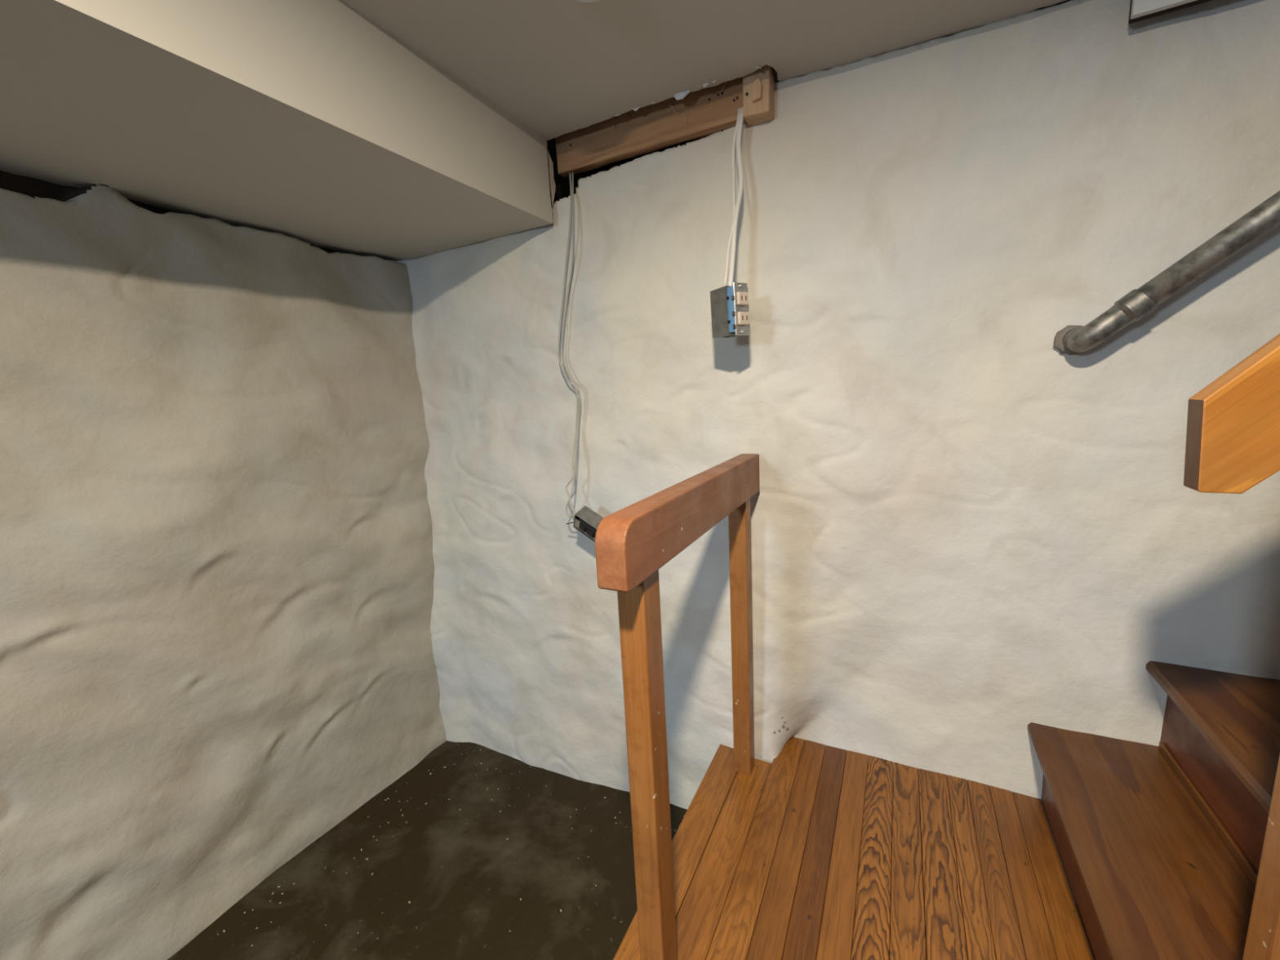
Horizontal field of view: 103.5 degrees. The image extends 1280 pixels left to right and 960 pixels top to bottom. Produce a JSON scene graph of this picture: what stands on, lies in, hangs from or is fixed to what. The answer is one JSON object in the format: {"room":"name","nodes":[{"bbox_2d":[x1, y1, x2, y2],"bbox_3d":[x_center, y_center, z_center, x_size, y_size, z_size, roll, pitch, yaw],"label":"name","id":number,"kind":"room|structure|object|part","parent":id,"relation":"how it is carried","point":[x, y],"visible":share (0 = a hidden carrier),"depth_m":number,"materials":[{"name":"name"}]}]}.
{"room":"basement stairwell","nodes":[
{"label":"basement stairwell","id":0,"kind":"room"},
{"bbox_2d":[0,170,446,959],"bbox_3d":[-1.117,0.182,1.066,0.120,2.200,1.890,2,11,28],"label":"wall","id":1,"kind":"structure","parent":0,"point":[217,564],"depth_m":1.18,"materials":[{"name":"paint"}]},
{"bbox_2d":[0,0,555,261],"bbox_3d":[-0.919,-0.648,0.732,0.657,0.205,1.771,2,11,27],"label":"soffit","id":2,"kind":"structure","parent":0,"point":[310,122],"depth_m":0.87,"materials":[{"name":"paint"}]},
{"bbox_2d":[167,740,1095,959],"bbox_3d":[0.019,1.134,0.730,2.840,0.063,2.100,2,11,27],"label":"floor","id":3,"kind":"structure","parent":0,"point":[464,884],"depth_m":1.36,"materials":[{"name":"concrete"}]},
{"bbox_2d":[217,744,684,946],"bbox_3d":[-0.433,1.061,1.313,1.020,0.051,0.827,2,11,27],"label":"crumbs","id":4,"kind":"object","parent":3,"relation":"on","point":[224,931],"visible":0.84,"depth_m":1.46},
{"bbox_2d":[613,737,1094,959],"bbox_3d":[0.351,0.984,0.862,0.731,0.337,1.185,2,11,27],"label":"landing","id":5,"kind":"object","parent":3,"relation":"on","point":[793,858],"depth_m":1.02,"materials":[{"name":"brown wood"}]},
{"bbox_2d":[595,453,759,959],"bbox_3d":[0.133,0.392,1.003,0.051,0.808,0.685,2,11,27],"label":"guard railing","id":6,"kind":"object","parent":5,"relation":"on","point":[634,541],"visible":1,"depth_m":0.78,"materials":[{"name":"brown wood"}]},
{"bbox_3d":[0.015,0.482,0.788,0.043,0.716,0.055,2,11,27],"label":"post","id":7,"kind":"part","parent":6,"relation":"part of","materials":[{"name":"brown wood"}]},
{"bbox_3d":[0.117,0.040,0.942,0.045,0.092,0.685,2,11,27],"label":"rail","id":8,"kind":"part","parent":6,"relation":"part of","materials":[{"name":"brown wood"}]},
{"bbox_3d":[0.251,0.391,1.244,0.043,0.716,0.043,2,11,27],"label":"post","id":9,"kind":"part","parent":6,"relation":"part of","materials":[{"name":"brown wood"}]},
{"bbox_2d":[1026,660,1279,959],"bbox_3d":[1.000,0.523,0.703,0.611,0.561,0.715,2,11,27],"label":"staircase","id":10,"kind":"structure","parent":5,"relation":"on","point":[1160,847],"depth_m":0.84,"materials":[{"name":"brown wood"}]},
{"bbox_2d":[1183,333,1279,959],"bbox_3d":[0.903,-0.073,0.352,0.719,1.490,0.088,2,11,27],"label":"stair handrail","id":11,"kind":"object","parent":10,"relation":"on","point":[1233,433],"visible":1,"depth_m":0.53,"materials":[{"name":"brown wood"}]},
{"bbox_3d":[0.687,0.243,0.501,0.042,0.840,0.042,2,11,27],"label":"newel post","id":12,"kind":"part","parent":11,"relation":"part of","materials":[{"name":"brown wood"}]},
{"bbox_2d":[341,0,1066,140],"bbox_3d":[-0.167,-0.961,1.126,2.018,0.229,1.050,2,11,27],"label":"ceiling","id":13,"kind":"structure","parent":0,"point":[558,68],"depth_m":0.97,"materials":[{"name":"paint"}]},
{"bbox_2d":[575,0,599,2],"bbox_3d":[-0.084,-0.800,0.809,0.100,0.018,0.100,2,11,27],"label":"ceiling fitting","id":14,"kind":"object","parent":13,"relation":"attached to","point":[581,1],"visible":1,"depth_m":0.84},
{"bbox_2d":[396,0,1279,904],"bbox_3d":[0.400,0.060,1.317,2.770,2.196,0.261,1,11,24],"label":"wall","id":15,"kind":"structure","parent":0,"point":[968,531],"depth_m":1.14,"materials":[{"name":"paint"}]},
{"bbox_2d":[555,76,746,177],"bbox_3d":[0.014,-0.890,1.244,0.528,0.139,0.038,2,11,27],"label":"beam","id":16,"kind":"structure","parent":15,"relation":"attached to","point":[704,112],"depth_m":1.23,"materials":[{"name":"brown wood"}]},
{"bbox_2d":[557,173,577,515],"bbox_3d":[-0.191,-0.383,1.381,0.067,0.953,0.169,2,11,27],"label":"electrical cable","id":17,"kind":"object","parent":16,"relation":"hanging from","point":[570,174],"visible":0.94,"depth_m":1.37,"materials":[{"name":"white plastic"}]},
{"bbox_2d":[560,172,580,517],"bbox_3d":[-0.187,-0.380,1.377,0.058,0.953,0.173,2,11,27],"label":"electrical cable","id":18,"kind":"object","parent":16,"relation":"hanging from","point":[571,272],"visible":0.94,"depth_m":1.37,"materials":[{"name":"white plastic"}]},
{"bbox_2d":[565,505,604,542],"bbox_3d":[-0.148,0.122,1.370,0.158,0.104,0.062,2,11,27],"label":"outlet box","id":19,"kind":"object","parent":18,"relation":"hanging from","point":[586,521],"visible":0.81,"depth_m":1.35,"materials":[{"name":"metal"}]},
{"bbox_2d":[578,523,586,532],"bbox_3d":[-0.153,0.128,1.349,0.025,0.025,0.011,2,11,27],"label":"receptacle","id":20,"kind":"object","parent":19,"relation":"attached to","point":[582,526],"depth_m":1.35,"materials":[{"name":"black plastic"}]},
{"bbox_2d":[586,528,594,537],"bbox_3d":[-0.131,0.142,1.340,0.025,0.025,0.011,2,11,27],"label":"receptacle","id":21,"kind":"object","parent":19,"relation":"attached to","point":[590,532],"depth_m":1.34,"materials":[{"name":"black plastic"}]},
{"bbox_2d":[723,107,740,286],"bbox_3d":[0.208,-0.635,1.116,0.023,0.441,0.168,2,11,27],"label":"electrical cable","id":22,"kind":"object","parent":16,"relation":"hanging from","point":[739,108],"visible":0.88,"depth_m":1.10,"materials":[{"name":"white plastic"}]},
{"bbox_2d":[727,106,743,285],"bbox_3d":[0.217,-0.634,1.111,0.022,0.438,0.170,1,11,25],"label":"electrical cable","id":23,"kind":"object","parent":16,"relation":"hanging from","point":[740,178],"visible":0.8,"depth_m":1.10,"materials":[{"name":"white plastic"}]},
{"bbox_2d":[710,282,749,337],"bbox_3d":[0.197,-0.362,1.081,0.054,0.106,0.078,-9,11,-32],"label":"junction box","id":24,"kind":"object","parent":23,"relation":"hanging from","point":[730,314],"visible":1,"depth_m":1.06,"materials":[{"name":"metal"}]},
{"bbox_2d":[736,291,748,305],"bbox_3d":[0.214,-0.378,1.050,0.031,0.027,0.008,-9,11,-32],"label":"receptacle","id":25,"kind":"object","parent":24,"relation":"attached to","point":[742,297],"depth_m":1.05,"materials":[{"name":"beige plastic"}]},
{"bbox_2d":[737,311,749,324],"bbox_3d":[0.217,-0.338,1.056,0.031,0.027,0.008,-9,11,-32],"label":"receptacle","id":26,"kind":"object","parent":24,"relation":"attached to","point":[743,317],"depth_m":1.05,"materials":[{"name":"beige plastic"}]},
{"bbox_2d":[742,64,774,126],"bbox_3d":[0.267,-0.876,1.123,0.059,0.142,0.094,2,11,27],"label":"wood block","id":27,"kind":"object","parent":16,"relation":"attached to","point":[758,86],"visible":0.58,"depth_m":1.10,"materials":[{"name":"brown wood"}]},
{"bbox_2d":[1053,191,1279,354],"bbox_3d":[1.063,-0.470,0.819,0.586,0.476,0.139,2,11,27],"label":"metal pipe","id":28,"kind":"object","parent":15,"relation":"attached to","point":[1140,302],"visible":0.98,"depth_m":0.86,"materials":[{"name":"silver metal"}]},
{"bbox_2d":[1128,0,1211,24],"bbox_3d":[1.132,-0.841,0.698,0.673,0.138,0.038,2,11,27],"label":"panel","id":29,"kind":"object","parent":15,"relation":"attached to","point":[1140,10],"visible":1,"depth_m":0.84,"materials":[{"name":"white wood"}]}
]}

